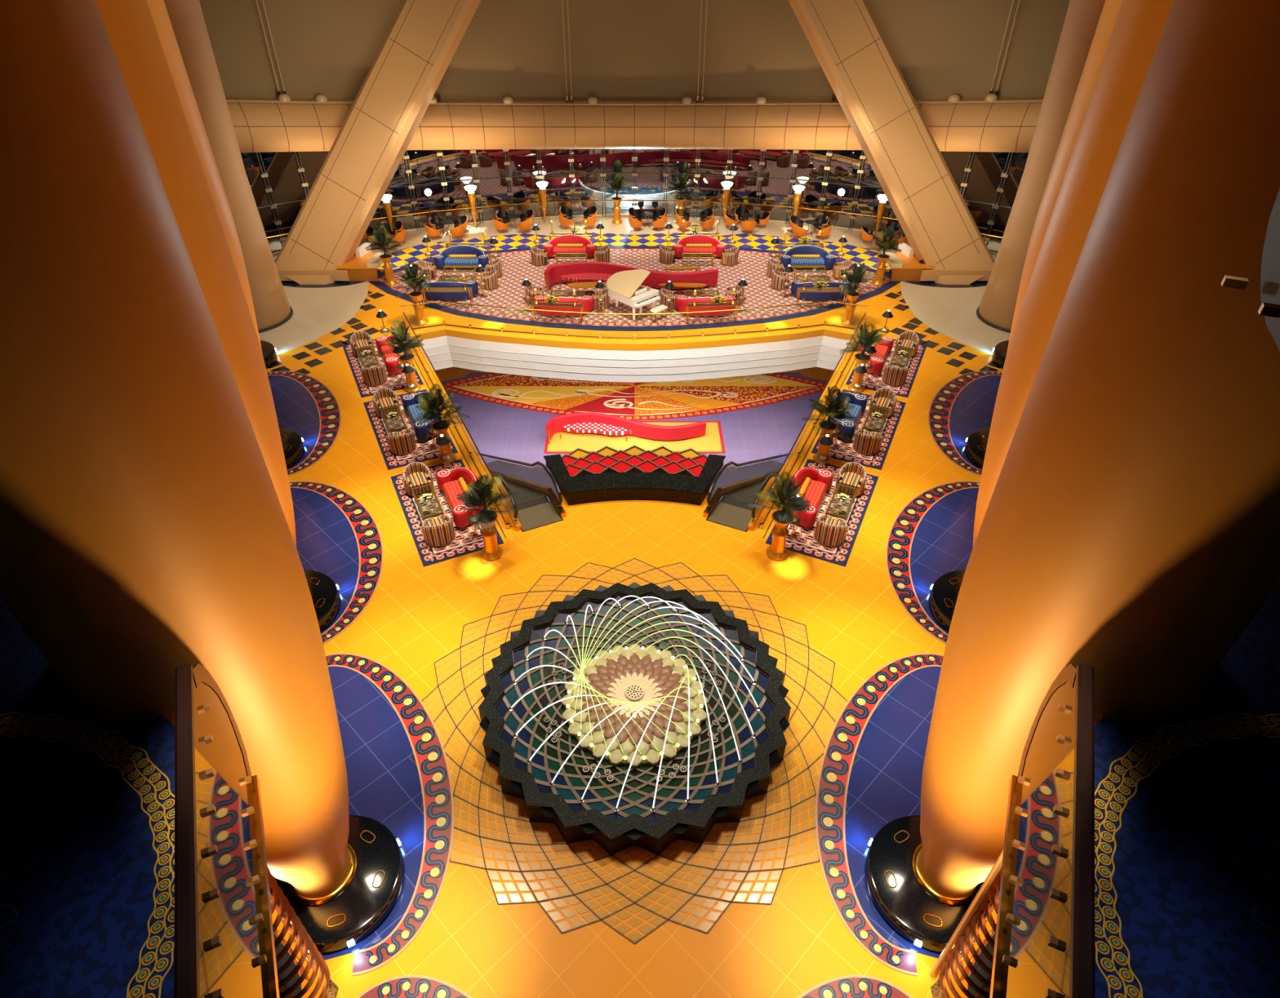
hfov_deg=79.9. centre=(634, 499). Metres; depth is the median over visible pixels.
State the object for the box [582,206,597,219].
cafe chair
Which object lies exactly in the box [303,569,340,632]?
plinth
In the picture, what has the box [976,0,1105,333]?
column
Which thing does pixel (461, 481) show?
bolster cushion
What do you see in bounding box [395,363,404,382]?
side table
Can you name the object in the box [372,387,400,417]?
striped armchair
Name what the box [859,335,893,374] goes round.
sofa
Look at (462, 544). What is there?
rug
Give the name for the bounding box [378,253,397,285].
planter
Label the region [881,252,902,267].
countertop
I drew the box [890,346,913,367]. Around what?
coffee table
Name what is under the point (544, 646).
water jet
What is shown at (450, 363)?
wall
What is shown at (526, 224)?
cafe chair
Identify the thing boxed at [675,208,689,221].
cafe chair
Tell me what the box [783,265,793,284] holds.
table lamp
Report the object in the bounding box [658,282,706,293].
table
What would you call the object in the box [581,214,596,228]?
cafe chair
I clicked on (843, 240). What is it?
table lamp
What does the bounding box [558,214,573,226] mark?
cafe chair
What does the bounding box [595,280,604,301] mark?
table lamp
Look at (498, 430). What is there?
floor
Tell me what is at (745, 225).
cafe chair
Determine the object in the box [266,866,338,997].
staircase
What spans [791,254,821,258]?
bolster cushion
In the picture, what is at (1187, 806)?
floor
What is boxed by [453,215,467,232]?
cafe chair
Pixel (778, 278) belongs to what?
striped armchair
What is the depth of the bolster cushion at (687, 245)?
38.90 m
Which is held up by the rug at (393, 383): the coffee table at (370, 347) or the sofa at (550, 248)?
the coffee table at (370, 347)
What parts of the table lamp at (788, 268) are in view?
lamp shade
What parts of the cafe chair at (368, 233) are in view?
seat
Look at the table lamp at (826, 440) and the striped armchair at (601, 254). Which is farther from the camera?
the striped armchair at (601, 254)
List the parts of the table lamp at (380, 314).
lamp shade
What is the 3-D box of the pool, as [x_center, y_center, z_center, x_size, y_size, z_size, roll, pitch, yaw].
[0.042,-19.071,47.103,6.168,1.000,6.138,28,46,31]
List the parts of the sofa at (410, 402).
scroll arm, seat, scroll arm, backrest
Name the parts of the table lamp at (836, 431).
lamp shade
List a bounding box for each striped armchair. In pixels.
[349,331,374,357]
[360,363,386,386]
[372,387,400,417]
[386,428,416,455]
[402,462,433,497]
[415,270,430,289]
[416,260,436,279]
[421,514,454,547]
[480,270,498,290]
[484,258,502,277]
[524,284,544,305]
[530,247,548,266]
[591,288,609,310]
[593,245,610,262]
[658,245,675,264]
[659,288,677,310]
[720,247,738,266]
[724,284,744,304]
[766,258,784,277]
[770,270,789,290]
[814,515,848,547]
[831,260,852,279]
[835,462,866,497]
[838,270,853,289]
[853,428,882,455]
[868,387,897,417]
[882,363,908,386]
[894,331,919,357]
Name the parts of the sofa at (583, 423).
post, seat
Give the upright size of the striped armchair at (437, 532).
0.785 m
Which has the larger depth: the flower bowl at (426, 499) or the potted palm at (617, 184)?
the potted palm at (617, 184)
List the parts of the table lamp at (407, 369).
lamp shade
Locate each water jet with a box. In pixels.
[511,682,657,751]
[515,665,640,754]
[515,694,673,744]
[526,646,623,754]
[528,702,685,760]
[543,629,606,748]
[551,702,693,782]
[566,615,592,740]
[571,595,648,702]
[573,596,676,689]
[573,598,620,715]
[579,600,701,676]
[581,604,592,723]
[581,696,697,799]
[588,606,723,666]
[600,613,742,657]
[614,622,754,681]
[616,686,697,808]
[629,629,758,707]
[644,636,754,734]
[652,675,693,808]
[659,645,740,760]
[672,654,718,782]
[684,664,689,799]
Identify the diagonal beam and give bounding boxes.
[274,0,480,284]
[787,0,995,284]
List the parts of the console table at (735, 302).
frame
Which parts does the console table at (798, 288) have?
frame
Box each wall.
[199,0,1070,101]
[240,149,1028,253]
[427,352,840,375]
[431,360,837,382]
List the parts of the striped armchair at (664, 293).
seat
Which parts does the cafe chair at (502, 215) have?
seat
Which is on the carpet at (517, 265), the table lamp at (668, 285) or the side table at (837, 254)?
the side table at (837, 254)
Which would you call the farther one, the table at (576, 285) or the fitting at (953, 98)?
the fitting at (953, 98)
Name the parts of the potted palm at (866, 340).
stem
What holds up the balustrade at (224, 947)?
attached to the floor at (87, 802)
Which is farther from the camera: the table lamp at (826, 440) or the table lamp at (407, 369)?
the table lamp at (407, 369)
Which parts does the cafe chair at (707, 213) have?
seat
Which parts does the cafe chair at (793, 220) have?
seat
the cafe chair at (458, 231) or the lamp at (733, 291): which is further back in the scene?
the cafe chair at (458, 231)
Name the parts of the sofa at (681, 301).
scroll arm, scroll arm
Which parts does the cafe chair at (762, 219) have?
seat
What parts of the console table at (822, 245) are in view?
frame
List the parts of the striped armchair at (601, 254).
seat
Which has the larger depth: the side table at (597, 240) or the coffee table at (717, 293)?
the side table at (597, 240)
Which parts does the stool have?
seat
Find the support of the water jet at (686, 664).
on the fountain at (635, 675)
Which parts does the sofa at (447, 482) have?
scroll arm, gold trim, seat, scroll arm, backrest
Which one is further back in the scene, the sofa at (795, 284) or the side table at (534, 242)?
the side table at (534, 242)
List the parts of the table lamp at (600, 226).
lamp shade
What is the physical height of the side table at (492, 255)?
0.607 m
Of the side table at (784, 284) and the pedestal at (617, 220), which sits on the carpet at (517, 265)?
the side table at (784, 284)
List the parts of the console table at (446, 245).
frame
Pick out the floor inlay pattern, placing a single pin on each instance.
(460, 648)
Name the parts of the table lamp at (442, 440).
lamp shade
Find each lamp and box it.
[376,310,387,331]
[382,194,396,235]
[392,346,404,367]
[401,364,414,387]
[422,235,431,254]
[424,413,436,433]
[435,434,449,460]
[447,231,453,244]
[462,275,467,290]
[464,185,480,228]
[464,494,479,521]
[475,265,485,284]
[481,231,486,244]
[489,237,498,256]
[521,278,531,298]
[531,224,540,242]
[533,288,538,304]
[536,181,550,225]
[572,289,577,306]
[583,221,588,234]
[595,222,604,240]
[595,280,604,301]
[664,222,673,240]
[664,280,674,301]
[692,289,697,306]
[715,221,719,234]
[719,181,733,222]
[728,224,737,242]
[730,288,736,304]
[737,278,747,298]
[770,237,779,256]
[782,231,787,244]
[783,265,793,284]
[788,185,804,227]
[789,495,804,521]
[801,275,807,290]
[816,231,822,244]
[818,434,833,460]
[833,413,844,433]
[838,235,847,254]
[854,364,866,387]
[865,346,876,367]
[872,194,887,235]
[881,309,893,331]
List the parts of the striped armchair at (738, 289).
seat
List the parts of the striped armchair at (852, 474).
seat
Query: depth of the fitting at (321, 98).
36.53 m
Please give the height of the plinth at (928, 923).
0.447 m
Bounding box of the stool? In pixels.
[649,304,667,322]
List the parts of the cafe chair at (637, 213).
seat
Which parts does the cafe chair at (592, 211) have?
seat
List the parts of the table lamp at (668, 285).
lamp shade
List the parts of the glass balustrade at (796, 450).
glass panel, glass panel, glass panel, glass panel, glass panel, glass panel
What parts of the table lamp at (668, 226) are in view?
lamp shade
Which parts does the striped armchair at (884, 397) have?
seat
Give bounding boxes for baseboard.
[271,214,997,254]
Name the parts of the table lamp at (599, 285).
lamp shade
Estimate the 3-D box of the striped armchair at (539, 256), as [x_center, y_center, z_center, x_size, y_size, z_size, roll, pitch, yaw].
[-4.751,-12.157,38.166,0.861,0.785,0.880,0,38,0]
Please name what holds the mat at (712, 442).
on the floor at (498, 430)
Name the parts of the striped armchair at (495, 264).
seat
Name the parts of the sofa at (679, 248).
scroll arm, seat, gold trim, backrest, scroll arm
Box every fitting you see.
[277,93,290,102]
[315,94,328,102]
[430,96,437,103]
[502,96,513,104]
[587,97,598,104]
[681,97,692,104]
[755,96,766,104]
[947,93,959,102]
[984,93,997,102]
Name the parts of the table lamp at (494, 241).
lamp shade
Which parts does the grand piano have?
lid, leg, leg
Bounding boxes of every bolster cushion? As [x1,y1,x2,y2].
[448,254,477,258]
[457,476,470,494]
[555,244,584,247]
[684,244,713,247]
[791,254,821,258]
[799,476,811,497]
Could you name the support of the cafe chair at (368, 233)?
on the floor at (951, 313)
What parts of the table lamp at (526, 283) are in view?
lamp shade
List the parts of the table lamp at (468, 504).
lamp shade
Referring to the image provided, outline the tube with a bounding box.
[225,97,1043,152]
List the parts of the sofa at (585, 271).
post, seat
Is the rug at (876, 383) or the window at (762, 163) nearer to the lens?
the rug at (876, 383)
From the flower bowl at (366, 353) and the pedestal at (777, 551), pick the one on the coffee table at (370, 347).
the flower bowl at (366, 353)
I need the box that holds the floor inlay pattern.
[409,558,859,944]
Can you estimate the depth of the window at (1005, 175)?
38.05 m
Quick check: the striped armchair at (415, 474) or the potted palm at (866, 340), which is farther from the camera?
the potted palm at (866, 340)
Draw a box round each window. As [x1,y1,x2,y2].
[256,152,1002,245]
[294,151,308,197]
[377,185,408,235]
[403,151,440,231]
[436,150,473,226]
[470,150,506,223]
[502,149,537,221]
[535,149,568,219]
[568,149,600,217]
[600,149,631,217]
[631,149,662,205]
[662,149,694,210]
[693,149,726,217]
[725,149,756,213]
[755,149,792,219]
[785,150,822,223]
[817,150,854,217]
[848,150,881,230]
[880,200,891,235]
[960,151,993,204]
[982,152,1013,244]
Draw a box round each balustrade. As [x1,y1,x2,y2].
[173,663,279,997]
[400,300,868,338]
[403,312,510,528]
[759,312,866,528]
[989,663,1095,997]
[1221,188,1279,351]
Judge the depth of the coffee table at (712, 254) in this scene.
37.96 m
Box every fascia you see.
[420,335,849,359]
[423,345,844,368]
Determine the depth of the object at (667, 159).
42.66 m
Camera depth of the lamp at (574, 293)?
32.33 m
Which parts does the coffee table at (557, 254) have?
frame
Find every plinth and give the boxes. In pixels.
[260,340,276,369]
[273,815,404,954]
[279,427,304,470]
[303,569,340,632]
[865,815,983,953]
[928,569,965,632]
[964,427,990,470]
[992,340,1008,369]
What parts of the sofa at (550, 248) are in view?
scroll arm, seat, gold trim, backrest, scroll arm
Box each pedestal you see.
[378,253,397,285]
[398,353,421,392]
[408,290,428,325]
[431,420,456,464]
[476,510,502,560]
[611,196,622,224]
[674,196,685,224]
[766,510,793,560]
[813,421,838,464]
[840,291,860,325]
[848,353,871,392]
[871,253,889,286]
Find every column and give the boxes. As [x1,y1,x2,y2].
[0,0,356,906]
[95,0,297,549]
[146,0,262,354]
[164,0,293,333]
[911,0,1279,906]
[972,0,1173,549]
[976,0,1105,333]
[1006,0,1123,353]
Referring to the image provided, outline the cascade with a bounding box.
[561,444,707,476]
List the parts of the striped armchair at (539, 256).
seat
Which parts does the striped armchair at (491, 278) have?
seat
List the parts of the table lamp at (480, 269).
lamp shade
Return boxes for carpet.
[368,246,901,331]
[442,373,826,421]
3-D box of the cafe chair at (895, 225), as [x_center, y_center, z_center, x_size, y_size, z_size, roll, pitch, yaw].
[13.730,-14.339,40.952,0.878,0.810,0.782,26,45,29]
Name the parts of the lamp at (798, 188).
lamp shade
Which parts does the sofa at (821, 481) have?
backrest, scroll arm, seat, gold trim, scroll arm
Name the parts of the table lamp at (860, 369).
lamp shade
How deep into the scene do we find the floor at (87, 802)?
7.61 m
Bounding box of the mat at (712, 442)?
[543,421,725,453]
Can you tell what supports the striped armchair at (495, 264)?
on the carpet at (517, 265)
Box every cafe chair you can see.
[362,226,373,238]
[367,235,382,249]
[387,221,403,235]
[389,229,405,246]
[424,224,440,239]
[428,215,444,231]
[448,224,464,240]
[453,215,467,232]
[493,218,508,232]
[495,209,511,225]
[515,218,532,232]
[519,209,533,225]
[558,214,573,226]
[559,206,574,222]
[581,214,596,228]
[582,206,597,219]
[627,216,644,231]
[628,207,643,221]
[651,207,666,221]
[651,216,666,231]
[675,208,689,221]
[676,217,692,231]
[698,208,713,224]
[699,217,715,232]
[724,213,738,228]
[734,206,750,225]
[740,221,756,231]
[755,211,770,227]
[789,215,804,232]
[792,224,808,239]
[813,215,828,231]
[816,224,832,239]
[861,226,875,244]
[883,222,899,237]
[893,234,907,244]
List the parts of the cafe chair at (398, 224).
seat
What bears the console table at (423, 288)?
on the carpet at (517, 265)
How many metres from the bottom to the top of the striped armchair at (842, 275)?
0.785 m
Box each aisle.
[408,350,506,537]
[763,348,860,537]
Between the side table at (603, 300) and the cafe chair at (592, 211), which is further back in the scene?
the cafe chair at (592, 211)
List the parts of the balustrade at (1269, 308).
panel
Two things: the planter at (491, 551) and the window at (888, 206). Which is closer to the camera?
the planter at (491, 551)
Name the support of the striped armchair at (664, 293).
on the carpet at (517, 265)
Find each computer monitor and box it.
[637,201,644,208]
[652,201,657,208]
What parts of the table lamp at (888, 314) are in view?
lamp shade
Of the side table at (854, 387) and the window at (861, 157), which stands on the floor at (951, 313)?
the window at (861, 157)
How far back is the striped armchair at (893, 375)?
28.59 m
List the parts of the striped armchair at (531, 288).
seat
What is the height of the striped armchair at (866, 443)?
0.785 m
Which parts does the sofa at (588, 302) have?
scroll arm, scroll arm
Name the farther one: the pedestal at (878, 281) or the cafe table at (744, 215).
the cafe table at (744, 215)
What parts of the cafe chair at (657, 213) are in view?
seat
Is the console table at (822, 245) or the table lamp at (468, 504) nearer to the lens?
the table lamp at (468, 504)
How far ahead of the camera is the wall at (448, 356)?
32.93 m
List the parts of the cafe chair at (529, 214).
seat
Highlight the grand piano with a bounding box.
[606,269,660,319]
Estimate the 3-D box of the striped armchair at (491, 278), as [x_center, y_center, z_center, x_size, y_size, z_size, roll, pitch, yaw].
[-6.849,-10.331,35.849,0.861,0.785,0.880,0,38,0]
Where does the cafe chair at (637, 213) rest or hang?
on the floor at (951, 313)
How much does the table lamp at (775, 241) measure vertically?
0.885 m
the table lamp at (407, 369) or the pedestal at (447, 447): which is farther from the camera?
the table lamp at (407, 369)
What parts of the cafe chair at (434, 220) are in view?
seat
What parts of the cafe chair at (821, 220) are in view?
seat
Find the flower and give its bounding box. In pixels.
[565,653,703,765]
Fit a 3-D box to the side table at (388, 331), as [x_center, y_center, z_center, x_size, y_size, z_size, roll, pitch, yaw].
[-10.203,-6.665,31.362,0.474,0.607,0.475,-16,41,-20]
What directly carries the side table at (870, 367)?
on the rug at (876, 383)
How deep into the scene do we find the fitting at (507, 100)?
39.41 m
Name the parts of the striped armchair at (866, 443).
seat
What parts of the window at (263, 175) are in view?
terrace guard rail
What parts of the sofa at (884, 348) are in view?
backrest, scroll arm, seat, scroll arm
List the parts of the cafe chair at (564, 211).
seat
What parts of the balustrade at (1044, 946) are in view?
hand rail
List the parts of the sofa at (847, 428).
backrest, scroll arm, seat, scroll arm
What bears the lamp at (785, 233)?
on the console table at (822, 245)
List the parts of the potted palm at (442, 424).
stem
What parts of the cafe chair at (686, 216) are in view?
seat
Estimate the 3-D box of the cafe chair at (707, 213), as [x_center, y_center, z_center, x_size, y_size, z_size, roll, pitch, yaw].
[4.008,-15.789,42.791,0.782,0.810,0.878,-27,45,-30]
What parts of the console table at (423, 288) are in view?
frame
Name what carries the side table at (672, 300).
on the carpet at (517, 265)
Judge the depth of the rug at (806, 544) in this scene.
22.36 m
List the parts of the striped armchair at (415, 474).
seat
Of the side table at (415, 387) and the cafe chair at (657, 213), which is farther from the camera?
the cafe chair at (657, 213)
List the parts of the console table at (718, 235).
frame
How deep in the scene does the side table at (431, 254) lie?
37.85 m
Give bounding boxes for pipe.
[226,99,1043,106]
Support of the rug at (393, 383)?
on the floor at (853, 616)
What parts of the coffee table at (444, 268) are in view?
frame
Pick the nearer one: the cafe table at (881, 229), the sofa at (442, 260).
the sofa at (442, 260)
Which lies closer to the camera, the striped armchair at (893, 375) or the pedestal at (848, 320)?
the striped armchair at (893, 375)
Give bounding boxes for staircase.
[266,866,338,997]
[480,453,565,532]
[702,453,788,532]
[929,850,1003,997]
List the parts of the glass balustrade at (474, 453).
glass panel, glass panel, glass panel, glass panel, glass panel, glass panel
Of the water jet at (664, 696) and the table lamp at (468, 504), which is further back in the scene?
the table lamp at (468, 504)
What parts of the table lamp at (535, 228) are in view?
lamp shade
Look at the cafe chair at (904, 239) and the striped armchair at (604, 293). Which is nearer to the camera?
the striped armchair at (604, 293)
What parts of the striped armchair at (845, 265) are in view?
seat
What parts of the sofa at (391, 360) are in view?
scroll arm, seat, scroll arm, backrest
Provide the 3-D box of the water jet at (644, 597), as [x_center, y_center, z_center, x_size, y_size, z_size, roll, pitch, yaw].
[-0.173,3.020,17.797,3.381,1.589,0.030,-30,47,-33]
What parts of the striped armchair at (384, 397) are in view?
seat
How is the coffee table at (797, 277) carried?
on the carpet at (517, 265)
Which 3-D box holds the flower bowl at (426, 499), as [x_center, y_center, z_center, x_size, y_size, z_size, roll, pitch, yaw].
[-6.139,-0.042,22.496,0.369,0.251,0.239,-6,39,-7]
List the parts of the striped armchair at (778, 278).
seat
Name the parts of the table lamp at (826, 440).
lamp shade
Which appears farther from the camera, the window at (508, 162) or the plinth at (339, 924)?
the window at (508, 162)
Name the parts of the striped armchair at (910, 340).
seat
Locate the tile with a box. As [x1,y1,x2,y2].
[424,559,844,942]
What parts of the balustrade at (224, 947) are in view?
hand rail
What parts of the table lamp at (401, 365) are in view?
lamp shade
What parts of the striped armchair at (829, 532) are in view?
seat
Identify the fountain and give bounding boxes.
[478,582,791,854]
[543,454,725,505]
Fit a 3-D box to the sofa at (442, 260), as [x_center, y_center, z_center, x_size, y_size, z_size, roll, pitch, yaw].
[-8.500,-11.921,37.744,2.699,0.935,1.074,0,38,0]
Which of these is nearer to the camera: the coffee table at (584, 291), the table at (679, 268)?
the coffee table at (584, 291)
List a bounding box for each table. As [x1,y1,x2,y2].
[355,346,378,367]
[375,226,388,231]
[379,328,390,337]
[379,405,407,433]
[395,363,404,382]
[405,383,417,394]
[410,484,444,520]
[420,287,473,308]
[424,252,434,264]
[426,429,437,450]
[437,275,473,281]
[439,454,453,469]
[440,219,453,236]
[442,266,477,280]
[444,243,491,261]
[468,518,480,540]
[477,282,489,298]
[491,253,500,259]
[506,213,519,230]
[523,296,533,311]
[530,301,582,324]
[533,240,541,248]
[549,232,591,241]
[550,289,585,296]
[555,253,586,264]
[567,282,606,293]
[571,210,584,226]
[595,298,606,315]
[596,238,604,247]
[640,211,653,228]
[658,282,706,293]
[664,238,672,247]
[664,266,700,271]
[664,298,674,312]
[676,232,719,241]
[682,253,714,266]
[684,289,719,297]
[686,301,738,324]
[688,212,701,228]
[736,296,746,311]
[741,213,753,221]
[777,243,823,261]
[782,282,791,298]
[788,516,800,540]
[791,266,826,280]
[795,275,831,281]
[795,287,847,308]
[804,219,817,236]
[816,454,829,469]
[825,484,857,520]
[831,429,842,450]
[835,252,844,262]
[851,383,863,394]
[862,405,889,433]
[864,363,872,382]
[878,227,889,232]
[879,328,889,336]
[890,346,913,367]
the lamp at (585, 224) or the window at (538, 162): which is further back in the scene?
the window at (538, 162)
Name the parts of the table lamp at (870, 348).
lamp shade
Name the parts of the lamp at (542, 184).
leg, lamp shade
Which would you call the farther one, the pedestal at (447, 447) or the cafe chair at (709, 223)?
the cafe chair at (709, 223)
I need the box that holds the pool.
[578,179,690,210]
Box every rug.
[342,339,423,397]
[363,389,457,470]
[390,459,503,567]
[764,459,878,567]
[811,389,906,470]
[845,339,927,397]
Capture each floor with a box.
[0,597,174,997]
[258,216,1010,355]
[266,232,1002,997]
[435,368,833,501]
[448,367,819,372]
[1094,582,1279,997]
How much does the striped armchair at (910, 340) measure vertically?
0.785 m
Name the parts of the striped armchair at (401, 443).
seat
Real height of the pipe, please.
2.013 m
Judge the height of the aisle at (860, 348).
0.001 m
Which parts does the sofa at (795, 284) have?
scroll arm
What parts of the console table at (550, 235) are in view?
frame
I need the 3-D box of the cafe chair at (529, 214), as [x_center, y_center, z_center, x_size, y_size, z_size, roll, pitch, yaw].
[-5.992,-15.634,42.595,0.782,0.810,0.878,-27,45,-30]
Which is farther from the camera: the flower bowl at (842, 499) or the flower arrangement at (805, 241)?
the flower arrangement at (805, 241)
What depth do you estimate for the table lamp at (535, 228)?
38.61 m
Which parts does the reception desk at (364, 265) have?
screen panel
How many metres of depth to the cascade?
25.05 m
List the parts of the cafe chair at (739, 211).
seat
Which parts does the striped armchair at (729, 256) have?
seat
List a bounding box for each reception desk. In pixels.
[336,242,387,281]
[881,242,933,281]
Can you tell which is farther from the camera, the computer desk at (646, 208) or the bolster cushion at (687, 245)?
the computer desk at (646, 208)
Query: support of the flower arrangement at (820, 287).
on the console table at (798, 288)
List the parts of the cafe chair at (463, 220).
seat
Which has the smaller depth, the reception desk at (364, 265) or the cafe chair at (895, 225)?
the reception desk at (364, 265)
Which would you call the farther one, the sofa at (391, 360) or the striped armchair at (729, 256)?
the striped armchair at (729, 256)
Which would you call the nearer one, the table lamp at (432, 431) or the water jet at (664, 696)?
the water jet at (664, 696)
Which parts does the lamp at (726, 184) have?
lamp shade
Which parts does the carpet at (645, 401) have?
star panel, star panel, star panel, star panel, star panel, star panel, star panel, star panel, star panel, star panel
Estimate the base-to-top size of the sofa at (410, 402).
0.935 m
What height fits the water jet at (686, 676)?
1.589 m
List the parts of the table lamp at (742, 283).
lamp shade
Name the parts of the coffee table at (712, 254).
frame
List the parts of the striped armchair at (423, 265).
seat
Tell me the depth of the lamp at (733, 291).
32.44 m
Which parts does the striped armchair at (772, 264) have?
seat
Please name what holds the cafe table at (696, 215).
on the floor at (951, 313)
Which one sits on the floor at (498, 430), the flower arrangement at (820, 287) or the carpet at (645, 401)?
the carpet at (645, 401)
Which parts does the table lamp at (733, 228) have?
lamp shade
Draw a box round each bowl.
[361,350,371,356]
[386,412,397,419]
[419,493,431,502]
[836,493,848,502]
[871,412,882,419]
[897,350,907,356]
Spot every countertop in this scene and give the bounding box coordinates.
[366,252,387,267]
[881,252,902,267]
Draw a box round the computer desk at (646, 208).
[632,205,666,219]
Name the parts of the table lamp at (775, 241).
lamp shade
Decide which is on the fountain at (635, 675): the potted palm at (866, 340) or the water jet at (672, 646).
the water jet at (672, 646)
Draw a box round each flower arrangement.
[543,294,559,304]
[568,226,581,234]
[688,226,701,234]
[710,295,727,304]
[798,236,812,244]
[813,280,828,289]
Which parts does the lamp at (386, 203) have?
lamp shade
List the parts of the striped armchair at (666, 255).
seat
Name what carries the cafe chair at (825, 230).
on the floor at (951, 313)
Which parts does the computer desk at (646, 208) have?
modesty panel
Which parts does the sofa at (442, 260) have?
scroll arm, gold trim, seat, backrest, scroll arm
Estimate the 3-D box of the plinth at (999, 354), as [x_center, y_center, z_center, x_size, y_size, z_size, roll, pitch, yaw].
[15.400,-5.570,30.116,2.380,0.447,2.380,0,38,0]
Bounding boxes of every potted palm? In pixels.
[364,225,403,257]
[374,320,424,359]
[392,261,431,298]
[413,383,469,429]
[456,474,519,532]
[603,173,635,199]
[668,173,699,199]
[743,471,811,524]
[801,385,857,435]
[838,262,880,296]
[839,324,890,363]
[864,226,902,257]
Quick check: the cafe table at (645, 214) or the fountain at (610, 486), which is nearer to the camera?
the fountain at (610, 486)
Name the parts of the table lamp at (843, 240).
lamp shade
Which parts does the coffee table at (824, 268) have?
frame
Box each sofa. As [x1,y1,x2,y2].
[375,335,408,374]
[401,391,439,439]
[418,280,478,300]
[433,245,488,269]
[435,467,483,527]
[532,295,594,316]
[542,235,596,258]
[543,261,718,293]
[545,412,706,444]
[672,235,726,258]
[675,295,736,316]
[780,245,835,268]
[786,467,833,527]
[791,280,850,300]
[830,391,867,439]
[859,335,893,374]
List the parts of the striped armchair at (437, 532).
seat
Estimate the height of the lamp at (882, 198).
2.221 m
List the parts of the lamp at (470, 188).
lamp shade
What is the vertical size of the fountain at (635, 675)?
0.624 m
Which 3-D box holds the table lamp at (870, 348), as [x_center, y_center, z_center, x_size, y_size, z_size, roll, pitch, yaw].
[8.772,-5.367,28.509,0.440,0.885,0.440,16,41,20]
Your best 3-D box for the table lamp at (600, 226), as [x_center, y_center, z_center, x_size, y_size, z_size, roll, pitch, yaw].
[-1.750,-13.691,39.058,0.440,0.885,0.440,-19,42,-22]
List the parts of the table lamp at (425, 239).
lamp shade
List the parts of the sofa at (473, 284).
scroll arm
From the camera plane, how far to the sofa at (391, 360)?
29.82 m
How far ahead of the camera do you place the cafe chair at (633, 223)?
41.76 m
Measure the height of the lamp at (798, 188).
2.221 m
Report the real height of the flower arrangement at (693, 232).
0.390 m
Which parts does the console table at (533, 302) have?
frame, leg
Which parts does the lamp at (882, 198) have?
lamp shade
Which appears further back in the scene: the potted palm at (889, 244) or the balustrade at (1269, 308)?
the potted palm at (889, 244)
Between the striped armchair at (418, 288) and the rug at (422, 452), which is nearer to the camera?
the rug at (422, 452)
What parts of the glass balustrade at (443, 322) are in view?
rail, rail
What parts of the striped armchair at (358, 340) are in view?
seat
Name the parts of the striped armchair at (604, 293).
seat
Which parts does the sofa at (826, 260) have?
scroll arm, backrest, seat, gold trim, scroll arm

